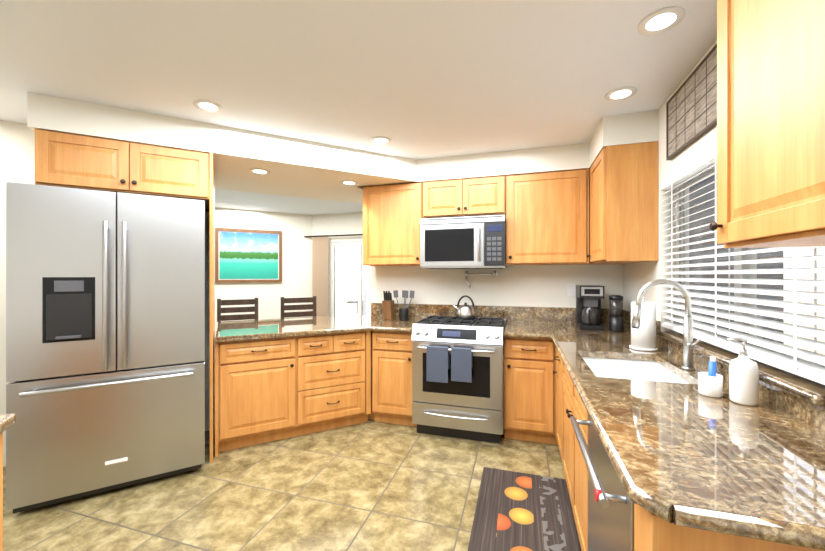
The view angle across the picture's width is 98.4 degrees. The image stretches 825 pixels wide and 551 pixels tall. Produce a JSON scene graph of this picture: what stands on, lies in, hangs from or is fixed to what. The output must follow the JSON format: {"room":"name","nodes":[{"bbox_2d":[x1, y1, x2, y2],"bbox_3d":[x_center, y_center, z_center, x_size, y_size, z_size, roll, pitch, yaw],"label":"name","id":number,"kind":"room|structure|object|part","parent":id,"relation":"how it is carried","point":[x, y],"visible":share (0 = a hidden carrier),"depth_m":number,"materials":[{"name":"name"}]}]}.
{"room":"kitchen","nodes":[
{"label":"kitchen","id":0,"kind":"room"},
{"bbox_2d":[0,120,209,465],"bbox_3d":[-3.232,0.130,2.463,3.208,2.480,0.120,0,0,-28],"label":"wall","id":1,"kind":"structure","parent":0,"point":[17,152],"depth_m":2.58,"materials":[{"name":"white paint"}]},
{"bbox_2d":[35,129,209,211],"bbox_3d":[-2.035,-0.730,2.644,0.930,0.340,0.647,0,0,-28],"label":"upper cabinet","id":2,"kind":"object","parent":1,"relation":"attached to","point":[67,160],"visible":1,"depth_m":2.36,"materials":[{"name":"brown wood"}]},
{"bbox_2d":[215,207,311,336],"bbox_3d":[-3.895,0.130,5.510,4.850,2.480,0.120,0,0,-28],"label":"wall","id":3,"kind":"structure","parent":0,"point":[295,229],"depth_m":6.25,"materials":[{"name":"white paint"}]},
{"bbox_2d":[215,227,281,282],"bbox_3d":[-2.754,-0.330,6.028,1.030,0.900,0.051,0,0,-27],"label":"picture","id":4,"kind":"object","parent":3,"relation":"attached to","point":[248,255],"depth_m":6.01},
{"bbox_3d":[-2.754,-0.330,6.028,1.030,0.900,0.035,0,0,-28],"label":"picture frame","id":5,"kind":"part","parent":4,"relation":"part of","materials":[{"name":"wood"}]},
{"bbox_2d":[3,419,581,550],"bbox_3d":[-2.241,1.400,5.405,9.800,0.060,11.200,0,0,17],"label":"floor","id":6,"kind":"structure","parent":0,"point":[371,485],"depth_m":2.17,"materials":[{"name":"tile"}]},
{"bbox_2d":[0,432,2,550],"bbox_3d":[-1.238,0.936,0.472,0.468,0.867,1.330,0,0,-28],"label":"base cabinet","id":7,"kind":"object","parent":6,"relation":"on","point":[1,491],"depth_m":1.16,"materials":[{"name":"brown wood"}]},
{"bbox_2d":[0,413,15,433],"bbox_3d":[-1.228,0.480,0.480,0.493,0.040,1.375,0,0,-28],"label":"countertop","id":8,"kind":"structure","parent":7,"relation":"on","point":[7,421],"depth_m":1.15,"materials":[{"name":"stone"}]},
{"bbox_2d":[6,182,204,513],"bbox_3d":[-2.027,0.420,2.514,0.952,1.900,0.820,0,0,-32],"label":"fridge","id":9,"kind":"object","parent":6,"relation":"on","point":[105,337],"visible":1,"depth_m":2.18,"materials":[{"name":"grey metal"}]},
{"bbox_2d":[210,153,214,462],"bbox_3d":[-1.625,0.235,2.889,0.022,2.270,0.638,0,0,-28],"label":"panel","id":10,"kind":"object","parent":6,"relation":"on","point":[212,302],"visible":1,"depth_m":2.61,"materials":[{"name":"brown wood"}]},
{"bbox_2d":[217,298,257,321],"bbox_3d":[-1.985,0.820,4.068,0.446,1.100,0.423,0,0,-28],"label":"chair","id":11,"kind":"object","parent":6,"relation":"on","point":[220,310],"visible":0.25,"depth_m":4.22,"materials":[{"name":"brown wood"}]},
{"bbox_2d":[215,331,298,456],"bbox_3d":[-1.372,0.936,3.095,0.596,0.868,0.622,0,0,-28],"label":"base cabinet","id":12,"kind":"object","parent":6,"relation":"on","point":[271,389],"depth_m":2.82,"materials":[{"name":"brown wood"}]},
{"bbox_2d":[281,296,315,317],"bbox_3d":[-1.368,0.820,4.397,0.446,1.100,0.423,0,0,-28],"label":"chair","id":13,"kind":"object","parent":6,"relation":"on","point":[298,307],"visible":0.33,"depth_m":4.55,"materials":[{"name":"brown wood"}]},
{"bbox_2d":[299,331,366,435],"bbox_3d":[-0.844,0.936,3.377,0.603,0.868,0.622,0,0,-28],"label":"base cabinet","id":14,"kind":"object","parent":6,"relation":"on","point":[332,367],"depth_m":3.11,"materials":[{"name":"brown wood"}]},
{"bbox_2d":[367,331,370,421],"bbox_3d":[-0.464,0.936,3.580,0.257,0.868,0.622,0,0,-28],"label":"filler panel","id":15,"kind":"object","parent":6,"relation":"on","point":[368,332],"depth_m":3.26,"materials":[{"name":"brown wood"}]},
{"bbox_2d":[368,331,416,426],"bbox_3d":[-0.131,0.936,3.509,0.489,0.868,0.600,0,0,17],"label":"base cabinet","id":16,"kind":"object","parent":6,"relation":"on","point":[391,352],"depth_m":3.22,"materials":[{"name":"brown wood"}]},
{"bbox_2d":[411,316,505,443],"bbox_3d":[0.440,0.889,3.224,0.762,0.962,0.752,0,0,17],"label":"range","id":17,"kind":"object","parent":6,"relation":"on","point":[457,378],"visible":0.98,"depth_m":2.93,"materials":[{"name":"silver metal"}]},
{"bbox_2d":[452,295,474,318],"bbox_3d":[0.486,0.296,3.395,0.221,0.219,0.180,0,0,17],"label":"kettle","id":18,"kind":"object","parent":17,"relation":"on","point":[465,311],"visible":1,"depth_m":3.33,"materials":[{"name":"silver metal"}]},
{"bbox_2d":[468,467,580,550],"bbox_3d":[0.559,1.364,1.782,0.535,0.012,1.395,0,0,17],"label":"rug","id":19,"kind":"object","parent":6,"relation":"on","point":[517,511],"visible":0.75,"depth_m":2.01,"materials":[{"name":"fabric"}]},
{"bbox_2d":[504,337,555,444],"bbox_3d":[1.020,0.936,3.160,0.378,0.868,0.600,0,0,17],"label":"base cabinet","id":20,"kind":"object","parent":6,"relation":"on","point":[529,391],"depth_m":2.88,"materials":[{"name":"brown wood"}]},
{"bbox_2d":[553,348,560,454],"bbox_3d":[1.358,0.936,2.497,0.620,0.868,0.468,0,0,17],"label":"base cabinet","id":21,"kind":"object","parent":6,"relation":"on","point":[558,358],"depth_m":2.61,"materials":[{"name":"brown wood"}]},
{"bbox_2d":[570,414,633,550],"bbox_3d":[0.879,0.937,1.081,0.675,0.866,0.600,0,0,17],"label":"dishwasher","id":22,"kind":"object","parent":6,"relation":"on","point":[610,516],"visible":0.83,"depth_m":1.10,"materials":[{"name":"grey metal"}]},
{"bbox_2d":[561,357,788,550],"bbox_3d":[1.151,0.936,1.816,0.620,0.868,0.956,0,0,17],"label":"base cabinet","id":23,"kind":"object","parent":6,"relation":"on","point":[653,532],"depth_m":1.62,"materials":[{"name":"brown wood"}]},
{"bbox_2d":[215,303,824,550],"bbox_3d":[-0.285,0.400,2.532,3.781,0.200,3.040,0,0,17],"label":"countertop","id":24,"kind":"structure","parent":23,"relation":"on","point":[685,455],"depth_m":1.06,"materials":[{"name":"stone"}]},
{"bbox_2d":[382,291,394,319],"bbox_3d":[-0.247,0.308,3.715,0.090,0.300,0.163,0,0,17],"label":"knife block","id":25,"kind":"object","parent":24,"relation":"on","point":[388,305],"visible":1,"depth_m":3.66,"materials":[{"name":"brown wood"}]},
{"bbox_2d":[393,290,414,320],"bbox_3d":[-0.088,0.305,3.653,0.230,0.307,0.095,0,0,17],"label":"utensil crock","id":26,"kind":"object","parent":24,"relation":"on","point":[404,314],"visible":1,"depth_m":3.62,"materials":[{"name":"black plastic"}]},
{"bbox_2d":[576,285,603,329],"bbox_3d":[1.549,0.273,3.106,0.190,0.371,0.277,0,0,17],"label":"coffee maker","id":27,"kind":"object","parent":24,"relation":"on","point":[588,306],"visible":1,"depth_m":3.04,"materials":[{"name":"black plastic"}]},
{"bbox_2d":[609,295,623,331],"bbox_3d":[1.691,0.311,2.956,0.110,0.295,0.108,0,0,17],"label":"grinder","id":28,"kind":"object","parent":24,"relation":"on","point":[616,323],"visible":1,"depth_m":2.92,"materials":[{"name":"black plastic"}]},
{"bbox_2d":[629,297,657,350],"bbox_3d":[1.444,0.296,2.227,0.150,0.325,0.150,0,0,17],"label":"paper towel","id":29,"kind":"object","parent":24,"relation":"on","point":[643,337],"visible":0.83,"depth_m":2.17,"materials":[{"name":"white paper"}]},
{"bbox_2d":[631,279,700,370],"bbox_3d":[1.231,0.238,1.729,0.270,0.441,0.149,0,0,17],"label":"faucet","id":30,"kind":"object","parent":24,"relation":"on","point":[688,345],"visible":1,"depth_m":1.74,"materials":[{"name":"silver metal"}]},
{"bbox_2d":[698,356,722,397],"bbox_3d":[1.147,0.386,1.371,0.074,0.146,0.073,0,0,17],"label":"cup","id":31,"kind":"object","parent":24,"relation":"on","point":[710,382],"visible":1,"depth_m":1.35,"materials":[{"name":"white ceramic"}]},
{"bbox_2d":[726,337,758,405],"bbox_3d":[1.193,0.342,1.289,0.091,0.234,0.080,0,0,17],"label":"soap dispenser","id":32,"kind":"object","parent":24,"relation":"on","point":[743,379],"visible":0.98,"depth_m":1.26,"materials":[{"name":"white ceramic"}]},
{"bbox_2d":[312,212,362,315],"bbox_3d":[-0.942,0.130,6.327,2.550,2.480,0.120,0,0,17],"label":"wall","id":33,"kind":"structure","parent":0,"point":[338,224],"depth_m":6.40,"materials":[{"name":"white paint"}]},
{"bbox_2d":[304,234,362,316],"bbox_3d":[-1.011,0.305,6.223,2.080,2.069,0.116,0,0,17],"label":"curtain","id":34,"kind":"object","parent":33,"relation":"attached to","point":[320,267],"visible":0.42,"depth_m":6.38,"materials":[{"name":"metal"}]},
{"bbox_2d":[332,241,369,316],"bbox_3d":[-0.926,0.385,6.312,1.110,1.970,0.060,0,0,17],"label":"door","id":35,"kind":"structure","parent":33,"relation":"attached to","point":[350,284],"depth_m":6.36,"materials":[{"name":"white wood"}]},
{"bbox_2d":[0,0,716,214],"bbox_3d":[-2.241,-1.140,5.405,9.800,0.060,11.200,0,0,17],"label":"ceiling","id":36,"kind":"structure","parent":0,"point":[420,79],"depth_m":1.88,"materials":[{"name":"white paint"}]},
{"bbox_2d":[193,100,222,112],"bbox_3d":[-1.337,-1.107,2.329,0.170,0.006,0.170,0,0,17],"label":"recessed light","id":37,"kind":"object","parent":36,"relation":"in","point":[208,106],"visible":1,"depth_m":2.33,"materials":[{"name":"white"}]},
{"bbox_2d":[27,92,416,203],"bbox_3d":[-2.388,-1.006,3.061,5.100,0.208,1.660,0,0,-28],"label":"soffit beam","id":38,"kind":"structure","parent":36,"relation":"attached to","point":[304,168],"depth_m":2.82,"materials":[{"name":"white paint"}]},
{"bbox_2d":[249,168,269,174],"bbox_3d":[-1.319,-0.899,3.076,0.170,0.006,0.170,0,0,17],"label":"recessed light","id":39,"kind":"object","parent":38,"relation":"attached to","point":[259,171],"visible":1,"depth_m":3.07,"materials":[{"name":"white"}]},
{"bbox_2d":[340,180,357,184],"bbox_3d":[-0.614,-0.899,3.453,0.170,0.006,0.170,0,0,17],"label":"recessed light","id":40,"kind":"object","parent":38,"relation":"attached to","point":[347,182],"visible":1,"depth_m":3.44,"materials":[{"name":"white"}]},
{"bbox_2d":[371,136,390,144],"bbox_3d":[-0.258,-1.107,2.921,0.170,0.006,0.170,0,0,17],"label":"recessed light","id":41,"kind":"object","parent":36,"relation":"in","point":[380,140],"visible":1,"depth_m":2.92,"materials":[{"name":"white"}]},
{"bbox_2d":[359,110,658,188],"bbox_3d":[0.299,-1.006,2.193,2.470,0.208,2.870,0,0,17],"label":"soffit beam","id":42,"kind":"structure","parent":36,"relation":"attached to","point":[630,128],"depth_m":3.08,"materials":[{"name":"white paint"}]},
{"bbox_2d":[605,86,636,101],"bbox_3d":[1.271,-1.107,2.174,0.170,0.006,0.170,0,0,17],"label":"recessed light","id":43,"kind":"object","parent":36,"relation":"in","point":[621,93],"visible":1,"depth_m":2.17,"materials":[{"name":"white"}]},
{"bbox_2d":[638,6,684,34],"bbox_3d":[1.082,-1.107,1.552,0.170,0.006,0.170,0,0,17],"label":"recessed light","id":44,"kind":"object","parent":36,"relation":"in","point":[660,21],"visible":1,"depth_m":1.54,"materials":[{"name":"white"}]},
{"bbox_2d":[370,264,622,316],"bbox_3d":[0.734,0.130,3.623,2.470,2.480,0.120,0,0,17],"label":"wall","id":45,"kind":"structure","parent":0,"point":[531,285],"depth_m":3.51,"materials":[{"name":"white paint"}]},
{"bbox_2d":[363,182,422,265],"bbox_3d":[-0.163,-0.500,3.658,0.626,0.800,0.331,0,0,17],"label":"upper cabinet","id":46,"kind":"object","parent":45,"relation":"attached to","point":[392,214],"depth_m":3.50,"materials":[{"name":"brown wood"}]},
{"bbox_2d":[423,175,506,218],"bbox_3d":[0.510,-0.728,3.453,0.770,0.345,0.331,0,0,17],"label":"upper cabinet","id":47,"kind":"object","parent":45,"relation":"attached to","point":[482,196],"depth_m":3.29,"materials":[{"name":"brown wood"}]},
{"bbox_2d":[420,215,506,268],"bbox_3d":[0.492,-0.298,3.394,0.770,0.464,0.450,0,0,17],"label":"microwave","id":48,"kind":"object","parent":47,"relation":"attached to","point":[473,242],"visible":0.98,"depth_m":3.22,"materials":[{"name":"silver metal"}]},
{"bbox_2d":[465,271,497,287],"bbox_3d":[0.682,0.039,3.526,0.316,0.172,0.092,0,0,17],"label":"pot filler","id":49,"kind":"object","parent":45,"relation":"attached to","point":[494,273],"visible":1,"depth_m":3.51,"materials":[{"name":"silver metal"}]},
{"bbox_2d":[505,168,588,264],"bbox_3d":[1.206,-0.500,3.243,0.674,0.800,0.333,0,0,17],"label":"upper cabinet","id":50,"kind":"object","parent":45,"relation":"attached to","point":[546,214],"depth_m":3.08,"materials":[{"name":"brown wood"}]},
{"bbox_2d":[567,283,575,295],"bbox_3d":[1.485,0.133,3.326,0.070,0.115,0.008,0,0,17],"label":"electrical outlet plate","id":51,"kind":"object","parent":45,"relation":"attached to","point":[571,289],"visible":1,"depth_m":3.32,"materials":[{"name":"white plastic"}]},
{"bbox_2d":[623,40,716,328],"bbox_3d":[1.315,0.130,1.012,0.160,2.480,4.860,0,0,17],"label":"wall","id":52,"kind":"structure","parent":0,"point":[637,277],"depth_m":2.34,"materials":[{"name":"white paint"}]},
{"bbox_2d":[585,141,657,264],"bbox_3d":[1.600,-0.500,2.847,0.358,0.800,0.858,0,0,17],"label":"upper cabinet","id":53,"kind":"object","parent":52,"relation":"attached to","point":[623,203],"visible":0.96,"depth_m":2.44,"materials":[{"name":"brown wood"}]},
{"bbox_2d":[666,44,716,160],"bbox_3d":[1.434,-0.885,1.728,0.023,0.354,0.964,0,0,17],"label":"window valance","id":54,"kind":"object","parent":52,"relation":"attached to","point":[691,110],"visible":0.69,"depth_m":1.86,"materials":[{"name":"beige fabric"}]},
{"bbox_2d":[656,328,824,406],"bbox_3d":[1.453,0.367,1.677,0.162,0.034,1.382,0,0,17],"label":"window sill ledge","id":55,"kind":"object","parent":52,"relation":"attached to","point":[808,390],"visible":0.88,"depth_m":1.26,"materials":[{"name":"stone"}]},
{"bbox_2d":[676,165,824,366],"bbox_3d":[1.546,-0.130,1.652,0.060,0.960,1.380,0,0,17],"label":"window","id":56,"kind":"structure","parent":52,"relation":"in","point":[711,211],"depth_m":1.83,"materials":[{"name":"white"}]},
{"bbox_2d":[661,146,824,384],"bbox_3d":[1.461,-0.138,1.678,0.060,0.940,1.364,0,0,17],"label":"window blinds","id":57,"kind":"object","parent":56,"relation":"attached to","point":[707,161],"visible":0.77,"depth_m":1.47,"materials":[{"name":"white plastic"}]},
{"bbox_2d":[709,0,824,247],"bbox_3d":[0.968,-0.490,0.767,0.358,0.820,0.510,0,0,17],"label":"upper cabinet","id":58,"kind":"object","parent":52,"relation":"attached to","point":[770,123],"visible":1,"depth_m":0.82,"materials":[{"name":"brown wood"}]}
]}

